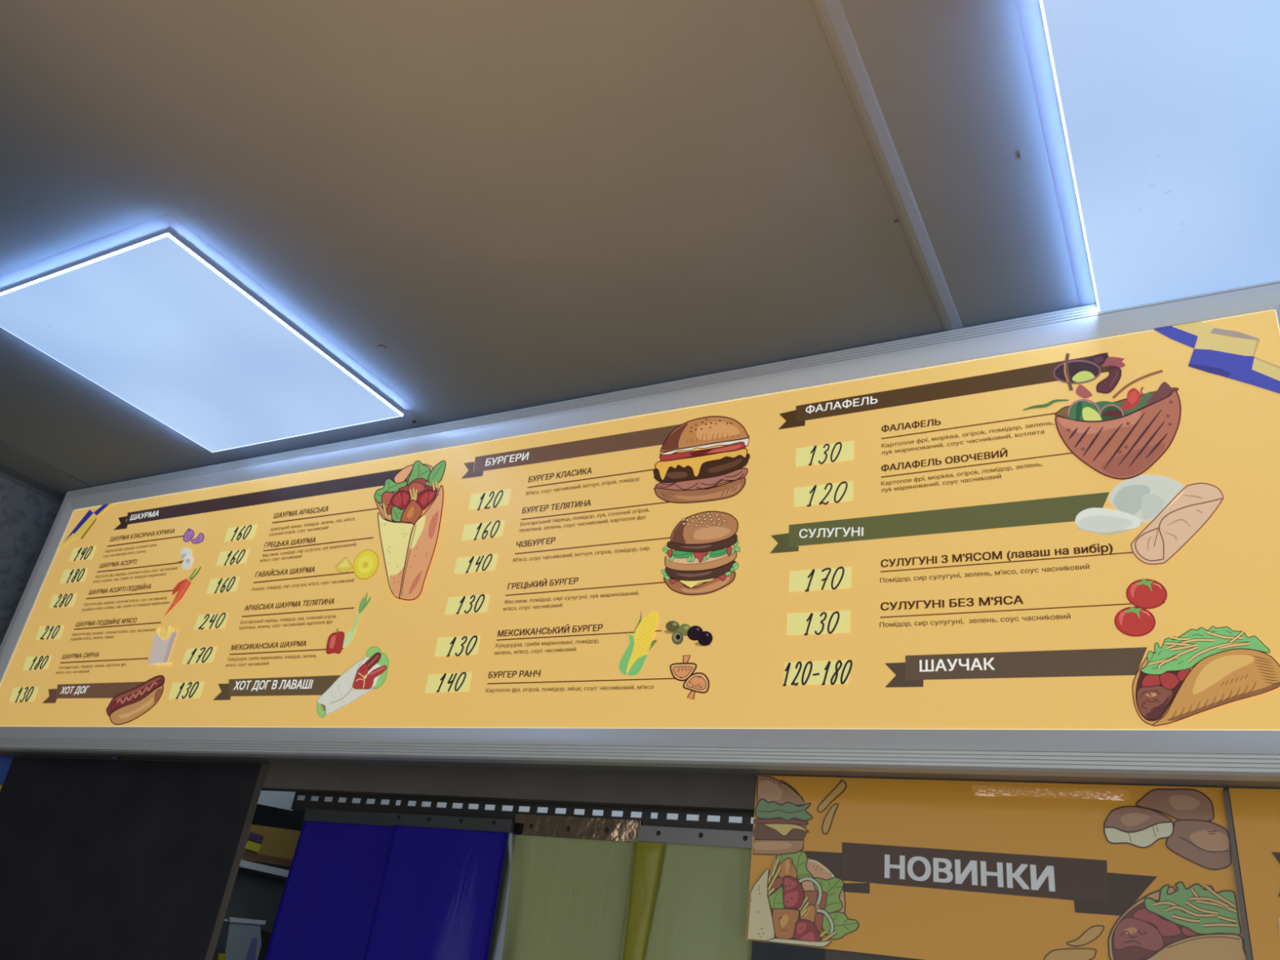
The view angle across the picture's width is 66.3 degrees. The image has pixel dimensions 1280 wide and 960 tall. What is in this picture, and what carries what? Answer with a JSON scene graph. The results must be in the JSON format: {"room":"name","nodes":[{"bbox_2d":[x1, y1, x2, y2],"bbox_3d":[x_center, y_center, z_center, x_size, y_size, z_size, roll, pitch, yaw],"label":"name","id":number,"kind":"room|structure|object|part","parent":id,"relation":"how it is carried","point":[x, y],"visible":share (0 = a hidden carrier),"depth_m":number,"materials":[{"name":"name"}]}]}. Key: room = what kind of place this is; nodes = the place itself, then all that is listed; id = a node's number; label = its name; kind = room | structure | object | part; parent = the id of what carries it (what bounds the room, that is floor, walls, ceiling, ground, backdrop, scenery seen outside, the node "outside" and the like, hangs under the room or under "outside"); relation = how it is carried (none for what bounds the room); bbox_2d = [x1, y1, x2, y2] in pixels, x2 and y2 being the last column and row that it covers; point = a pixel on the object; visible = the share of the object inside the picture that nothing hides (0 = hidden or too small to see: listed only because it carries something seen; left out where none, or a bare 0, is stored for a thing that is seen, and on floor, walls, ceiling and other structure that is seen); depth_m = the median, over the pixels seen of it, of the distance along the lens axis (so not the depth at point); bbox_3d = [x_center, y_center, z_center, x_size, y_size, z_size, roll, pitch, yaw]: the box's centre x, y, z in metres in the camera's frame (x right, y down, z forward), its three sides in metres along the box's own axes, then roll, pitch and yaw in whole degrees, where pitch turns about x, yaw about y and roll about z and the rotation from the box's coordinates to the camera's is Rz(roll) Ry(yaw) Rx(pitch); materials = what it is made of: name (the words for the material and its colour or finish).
{"room":"fast food restaurant","nodes":[
{"label":"fast food restaurant","id":0,"kind":"room"},
{"bbox_2d":[0,476,61,645],"bbox_3d":[-2.621,0.382,0.898,0.100,2.487,3.671,-8,-31,28],"label":"wall","id":1,"kind":"structure","parent":0,"point":[27,517],"depth_m":2.63,"materials":[{"name":"concrete"}]},
{"bbox_2d":[0,462,66,505],"bbox_3d":[-2.401,-0.721,1.417,0.057,0.016,3.671,-8,-31,28],"label":"trim","id":2,"kind":"structure","parent":1,"relation":"attached to","point":[7,473],"depth_m":2.65,"materials":[{"name":"grey"}]},
{"bbox_2d":[294,792,754,823],"bbox_3d":[-0.347,0.887,2.821,1.749,0.144,0.030,-8,-31,28],"label":"beam","id":3,"kind":"structure","parent":0,"point":[543,810],"depth_m":2.74,"materials":[{"name":"white"}]},
{"bbox_2d":[238,789,825,959],"bbox_3d":[0.863,1.749,3.323,8.000,3.100,0.100,-8,-31,28],"label":"wall","id":4,"kind":"structure","parent":0,"point":[264,815],"depth_m":4.28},
{"bbox_2d":[0,0,1079,486],"bbox_3d":[-0.284,-1.011,0.372,5.011,0.080,3.791,-8,-31,28],"label":"ceiling","id":5,"kind":"structure","parent":0,"point":[526,203],"depth_m":1.40,"materials":[{"name":"beige paint"}]},
{"bbox_2d":[0,212,416,452],"bbox_3d":[-0.875,-0.232,1.958,0.634,0.020,0.662,-8,-31,28],"label":"recessed light","id":6,"kind":"object","parent":5,"relation":"in","point":[151,313],"visible":1,"depth_m":1.87,"materials":[{"name":"grey plastic"}]},
{"bbox_2d":[810,0,963,331],"bbox_3d":[-0.284,-1.005,0.290,0.030,0.004,3.671,-8,-31,28],"label":"trim","id":7,"kind":"structure","parent":5,"relation":"attached to","point":[830,14],"depth_m":1.27,"materials":[{"name":"grey"}]},
{"bbox_2d":[1015,0,1279,311],"bbox_3d":[0.809,-0.430,1.106,0.643,0.020,0.628,-8,-31,28],"label":"recessed light","id":8,"kind":"object","parent":5,"relation":"in","point":[1160,119],"visible":1,"depth_m":1.18,"materials":[{"name":"grey plastic"}]},
{"bbox_3d":[0.810,-0.437,1.110,0.643,0.004,0.628,-8,-31,28],"label":"mounting frame","id":9,"kind":"part","parent":8,"relation":"part of","materials":[{"name":"grey metal"}]},
{"bbox_2d":[0,751,1279,959],"bbox_3d":[0.409,0.948,1.186,5.011,2.487,0.100,-8,-31,28],"label":"wall","id":10,"kind":"structure","parent":0,"point":[680,790],"depth_m":1.72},
{"bbox_2d":[0,755,13,790],"bbox_3d":[-1.618,0.765,2.463,0.100,0.142,0.004,-8,-31,28],"label":"flag","id":11,"kind":"object","parent":10,"relation":"attached to","point":[6,762],"visible":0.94,"depth_m":2.48,"materials":[{"name":"blue fabric"}]},
{"bbox_2d":[0,441,91,493],"bbox_3d":[-2.320,-0.737,1.377,0.126,0.002,3.671,-8,-31,28],"label":"trim","id":12,"kind":"structure","parent":10,"relation":"attached to","point":[10,456],"depth_m":2.58,"materials":[{"name":"grey"}]},
{"bbox_2d":[0,440,93,487],"bbox_3d":[-2.263,-0.745,1.347,0.004,0.001,3.671,-8,-31,28],"label":"trim","id":13,"kind":"structure","parent":10,"relation":"attached to","point":[0,441],"depth_m":2.54,"materials":[{"name":"grey"}]},
{"bbox_2d":[0,755,268,959],"bbox_3d":[-1.269,1.330,1.909,0.895,1.549,0.016,-8,-31,28],"label":"panel","id":14,"kind":"object","parent":10,"relation":"attached to","point":[101,859],"visible":1,"depth_m":2.11,"materials":[{"name":"laminate"}]},
{"bbox_2d":[224,871,286,933],"bbox_3d":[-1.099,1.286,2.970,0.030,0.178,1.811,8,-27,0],"label":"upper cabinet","id":15,"kind":"object","parent":10,"relation":"attached to","point":[253,896],"visible":0.21,"depth_m":2.72,"materials":[{"name":"grey"}]},
{"bbox_2d":[212,916,266,959],"bbox_3d":[-1.039,1.184,2.504,0.052,0.126,0.350,8,-27,0],"label":"container","id":16,"kind":"object","parent":15,"relation":"attached to","point":[240,939],"visible":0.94,"depth_m":2.48,"materials":[{"name":"grey plastic"}]},
{"bbox_2d":[216,953,226,959],"bbox_3d":[-1.005,1.150,2.354,0.003,0.025,0.080,8,-27,0],"label":"tag","id":17,"kind":"object","parent":16,"relation":"attached to","point":[220,956],"visible":1,"depth_m":2.35,"materials":[{"name":"yellow paper"}]},
{"bbox_2d":[244,937,257,959],"bbox_3d":[-1.023,1.243,2.590,0.001,0.064,0.096,8,-27,0],"label":"print","id":18,"kind":"object","parent":16,"relation":"attached to","point":[251,950],"depth_m":2.58,"materials":[{"name":"blue"}]},
{"bbox_2d":[239,859,288,877],"bbox_3d":[-1.041,1.076,2.716,0.020,0.033,0.653,8,-27,0],"label":"ledge","id":19,"kind":"object","parent":15,"relation":"on","point":[243,864],"visible":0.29,"depth_m":2.69,"materials":[{"name":"white plastic"}]},
{"bbox_2d":[241,824,300,866],"bbox_3d":[-1.047,1.052,2.830,0.012,0.139,0.822,8,-27,0],"label":"sign","id":20,"kind":"object","parent":19,"relation":"on","point":[264,844],"visible":0.64,"depth_m":2.77,"materials":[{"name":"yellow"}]},
{"bbox_2d":[257,790,295,810],"bbox_3d":[-1.028,0.894,2.763,0.004,0.083,0.406,8,-27,0],"label":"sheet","id":21,"kind":"object","parent":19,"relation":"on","point":[278,799],"visible":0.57,"depth_m":2.78,"materials":[{"name":"white paper"}]},
{"bbox_2d":[290,791,754,831],"bbox_3d":[-0.203,0.588,1.756,1.168,0.052,0.002,-8,-31,28],"label":"rail","id":22,"kind":"object","parent":10,"relation":"attached to","point":[724,824],"visible":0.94,"depth_m":1.78,"materials":[{"name":"grey metal"}]},
{"bbox_2d":[264,808,394,959],"bbox_3d":[-0.652,1.259,1.629,0.273,1.367,0.020,-8,-31,28],"label":"curtain strip","id":23,"kind":"object","parent":22,"relation":"hanging from","point":[326,911],"visible":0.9,"depth_m":1.88,"materials":[{"name":"blue plastic"}]},
{"bbox_3d":[-0.570,0.664,1.930,0.250,0.023,0.002,-8,-31,28],"label":"clamp plate","id":24,"kind":"part","parent":23,"relation":"part of","materials":[{"name":"grey metal"}]},
{"bbox_2d":[363,813,512,959],"bbox_3d":[-0.415,1.218,1.479,0.316,1.366,0.016,-7,-30,27],"label":"curtain strip","id":25,"kind":"object","parent":22,"relation":"hanging from","point":[437,895],"visible":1,"depth_m":1.73,"materials":[{"name":"blue plastic"}]},
{"bbox_3d":[-0.349,0.625,1.789,0.279,0.022,0.002,-8,-31,28],"label":"clamp plate","id":26,"kind":"part","parent":25,"relation":"part of","materials":[{"name":"grey metal"}]},
{"bbox_2d":[489,813,640,959],"bbox_3d":[-0.176,1.192,1.379,0.306,1.380,0.012,-7,-30,27],"label":"curtain strip","id":27,"kind":"object","parent":22,"relation":"hanging from","point":[570,876],"visible":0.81,"depth_m":1.65,"materials":[{"name":"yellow plastic"}]},
{"bbox_3d":[-0.112,0.598,1.688,0.255,0.036,0.002,-8,-31,28],"label":"clamp plate","id":28,"kind":"part","parent":27,"relation":"part of","materials":[{"name":"beige metal"}]},
{"bbox_2d":[618,825,752,959],"bbox_3d":[0.003,1.161,1.257,0.219,1.369,0.016,-8,-31,28],"label":"curtain strip","id":29,"kind":"object","parent":22,"relation":"hanging from","point":[687,895],"visible":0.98,"depth_m":1.52,"materials":[{"name":"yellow plastic"}]},
{"bbox_3d":[0.087,0.567,1.559,0.204,0.025,0.002,-8,-31,28],"label":"clamp plate","id":30,"kind":"part","parent":29,"relation":"part of","materials":[{"name":"silver metal"}]},
{"bbox_2d":[0,280,1279,787],"bbox_3d":[-0.328,0.205,1.914,2.855,0.697,0.146,-8,-31,28],"label":"menu board","id":31,"kind":"object","parent":10,"relation":"attached to","point":[1042,547],"visible":1,"depth_m":1.57,"materials":[{"name":"beige"}]},
{"bbox_3d":[-1.580,0.341,2.526,0.056,0.697,0.033,-8,-31,28],"label":"frame rail","id":32,"kind":"part","parent":31,"relation":"part of","materials":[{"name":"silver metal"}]},
{"bbox_2d":[57,503,112,550],"bbox_3d":[-1.453,0.123,2.571,0.168,0.123,0.001,-8,-31,28],"label":"picture","id":33,"kind":"object","parent":31,"relation":"attached to","point":[85,526],"depth_m":2.57,"materials":[{"name":"blue"}]},
{"bbox_2d":[106,675,164,724],"bbox_3d":[-1.107,0.482,2.147,0.175,0.109,0.001,-8,-31,28],"label":"picture","id":34,"kind":"object","parent":31,"relation":"on","point":[131,700],"depth_m":2.15,"materials":[{"name":"red paper"}]},
{"bbox_2d":[164,566,201,616],"bbox_3d":[-1.047,0.256,2.244,0.074,0.121,0.001,-8,-31,28],"label":"picture","id":35,"kind":"object","parent":31,"relation":"on","point":[180,597],"depth_m":2.24,"materials":[{"name":"red"}]},
{"bbox_2d":[177,547,192,569],"bbox_3d":[-1.063,0.184,2.296,0.059,0.058,0.001,-8,-31,28],"label":"picture","id":36,"kind":"object","parent":31,"relation":"on","point":[184,554],"depth_m":2.30,"materials":[{"name":"beige"}]},
{"bbox_2d":[182,528,204,543],"bbox_3d":[-1.056,0.131,2.323,0.080,0.047,0.001,-8,-31,28],"label":"picture","id":37,"kind":"object","parent":31,"relation":"on","point":[190,535],"depth_m":2.32,"materials":[{"name":"purple paper"}]},
{"bbox_2d":[325,592,371,653],"bbox_3d":[-0.578,0.283,1.940,0.087,0.126,0.001,-8,-31,28],"label":"picture","id":38,"kind":"object","parent":31,"relation":"on","point":[347,628],"depth_m":1.94,"materials":[{"name":"green"}]},
{"bbox_2d":[316,646,388,717],"bbox_3d":[-0.545,0.383,1.861,0.162,0.137,0.001,-8,-31,28],"label":"picture","id":39,"kind":"object","parent":31,"relation":"on","point":[353,682],"depth_m":1.86,"materials":[{"name":"white"}]},
{"bbox_2d":[335,549,378,579],"bbox_3d":[-0.580,0.175,2.006,0.123,0.068,0.001,-8,-31,28],"label":"picture","id":40,"kind":"object","parent":31,"relation":"on","point":[350,564],"depth_m":2.01,"materials":[{"name":"yellow paper"}]},
{"bbox_2d":[373,460,445,600],"bbox_3d":[-0.485,0.099,1.991,0.209,0.319,0.002,-8,-31,28],"label":"picture","id":41,"kind":"object","parent":31,"relation":"attached to","point":[410,495],"depth_m":1.98,"materials":[{"name":"brown"}]},
{"bbox_2d":[618,610,657,675],"bbox_3d":[-0.001,0.265,1.599,0.065,0.111,0.001,-8,-31,28],"label":"picture","id":42,"kind":"object","parent":31,"relation":"attached to","point":[637,629],"depth_m":1.60,"materials":[{"name":"yellow"}]},
{"bbox_3d":[-0.394,0.464,1.726,2.855,0.053,0.033,-8,-31,28],"label":"frame rail","id":43,"kind":"part","parent":31,"relation":"part of","materials":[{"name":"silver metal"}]},
{"bbox_3d":[-0.315,-0.103,2.014,2.855,0.060,0.033,-8,-31,28],"label":"frame rail","id":44,"kind":"part","parent":31,"relation":"part of","materials":[{"name":"silver metal"}]},
{"bbox_2d":[663,621,712,646],"bbox_3d":[0.077,0.244,1.563,0.088,0.045,0.001,-8,-31,28],"label":"picture","id":45,"kind":"object","parent":31,"relation":"on","point":[676,633],"depth_m":1.56,"materials":[{"name":"black paper"}]},
{"bbox_2d":[669,654,709,699],"bbox_3d":[0.077,0.307,1.526,0.072,0.072,0.001,-8,-31,28],"label":"picture","id":46,"kind":"object","parent":31,"relation":"attached to","point":[689,674],"depth_m":1.53,"materials":[{"name":"brown"}]},
{"bbox_2d":[661,511,740,595],"bbox_3d":[0.100,0.120,1.621,0.145,0.150,0.003,-8,-31,28],"label":"picture","id":47,"kind":"object","parent":31,"relation":"attached to","point":[700,550],"depth_m":1.62,"materials":[{"name":"brown paper"}]},
{"bbox_2d":[653,415,750,503],"bbox_3d":[0.106,-0.037,1.711,0.186,0.171,0.001,-8,-31,28],"label":"picture","id":48,"kind":"object","parent":31,"relation":"on","point":[697,459],"depth_m":1.71,"materials":[{"name":"brown"}]},
{"bbox_2d":[1022,352,1181,479],"bbox_3d":[0.660,-0.097,1.408,0.206,0.223,0.001,-8,-31,28],"label":"picture","id":49,"kind":"object","parent":31,"relation":"attached to","point":[1086,415],"depth_m":1.40,"materials":[{"name":"red paper"}]},
{"bbox_2d":[1075,474,1184,535],"bbox_3d":[0.663,0.034,1.329,0.137,0.086,0.001,-8,-31,28],"label":"picture","id":50,"kind":"object","parent":31,"relation":"attached to","point":[1106,504],"depth_m":1.33,"materials":[{"name":"beige paper"}]},
{"bbox_2d":[1114,577,1167,636],"bbox_3d":[0.645,0.163,1.263,0.064,0.080,0.001,-8,-31,28],"label":"picture","id":51,"kind":"object","parent":31,"relation":"on","point":[1140,604],"depth_m":1.26,"materials":[{"name":"red"}]},
{"bbox_2d":[1130,482,1223,564],"bbox_3d":[0.706,0.057,1.289,0.115,0.112,0.001,-8,-31,28],"label":"picture","id":52,"kind":"object","parent":31,"relation":"attached to","point":[1172,523],"depth_m":1.29,"materials":[{"name":"brown"}]},
{"bbox_2d":[1132,626,1279,726],"bbox_3d":[0.687,0.237,1.192,0.163,0.125,0.002,-8,-31,28],"label":"picture","id":53,"kind":"object","parent":31,"relation":"on","point":[1183,676],"depth_m":1.19,"materials":[{"name":"brown"}]},
{"bbox_2d":[1153,321,1279,393],"bbox_3d":[0.802,-0.168,1.364,0.150,0.144,0.001,-8,-31,28],"label":"picture","id":54,"kind":"object","parent":31,"relation":"attached to","point":[1189,357],"depth_m":1.37,"materials":[{"name":"blue paper"}]},
{"bbox_3d":[0.872,0.017,1.217,0.058,0.697,0.033,-8,-31,28],"label":"frame rail","id":55,"kind":"part","parent":31,"relation":"part of","materials":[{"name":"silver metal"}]},
{"bbox_2d":[745,775,1246,959],"bbox_3d":[0.446,0.530,1.337,0.634,0.236,0.012,-8,-31,28],"label":"poster","id":56,"kind":"object","parent":10,"relation":"attached to","point":[924,869],"visible":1,"depth_m":1.32,"materials":[{"name":"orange paper"}]},
{"bbox_2d":[751,775,813,855],"bbox_3d":[0.217,0.510,1.490,0.095,0.117,0.001,-8,-31,28],"label":"picture","id":57,"kind":"object","parent":56,"relation":"on","point":[783,820],"depth_m":1.49,"materials":[{"name":"brown"}]},
{"bbox_2d":[746,850,858,946],"bbox_3d":[0.237,0.602,1.422,0.165,0.134,0.002,-8,-31,28],"label":"picture","id":58,"kind":"object","parent":56,"relation":"attached to","point":[800,898],"depth_m":1.42,"materials":[{"name":"multicoloured"}]},
{"bbox_2d":[804,842,1156,915],"bbox_3d":[0.445,0.539,1.334,0.464,0.069,0.001,-8,-31,28],"label":"banner","id":59,"kind":"object","parent":56,"relation":"attached to","point":[971,878],"depth_m":1.32,"materials":[{"name":"brown"}]},
{"bbox_2d":[1103,788,1231,870],"bbox_3d":[0.670,0.443,1.253,0.143,0.098,0.001,-8,-31,28],"label":"picture","id":60,"kind":"object","parent":56,"relation":"on","point":[1144,828],"depth_m":1.25,"materials":[{"name":"beige paper"}]},
{"bbox_2d":[1107,881,1246,959],"bbox_3d":[0.653,0.546,1.202,0.149,0.102,0.001,-8,-31,28],"label":"picture","id":61,"kind":"object","parent":56,"relation":"attached to","point":[1147,920],"depth_m":1.20,"materials":[{"name":"brown"}]},
{"bbox_2d":[1222,790,1252,959],"bbox_3d":[0.725,0.495,1.186,0.006,0.232,0.004,-8,-31,28],"label":"wall strip","id":62,"kind":"object","parent":10,"relation":"attached to","point":[1245,930],"visible":1,"depth_m":1.19,"materials":[{"name":"grey"}]},
{"bbox_2d":[1228,787,1279,959],"bbox_3d":[1.201,0.432,0.938,1.072,0.236,0.004,-8,-31,28],"label":"poster","id":63,"kind":"object","parent":10,"relation":"attached to","point":[1255,812],"visible":1,"depth_m":1.19,"materials":[{"name":"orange paper"}]},
{"bbox_2d":[1271,852,1279,896],"bbox_3d":[0.779,0.473,1.169,0.037,0.053,0.001,-8,-31,28],"label":"picture","id":64,"kind":"object","parent":63,"relation":"attached to","point":[1277,855],"depth_m":1.18}
]}

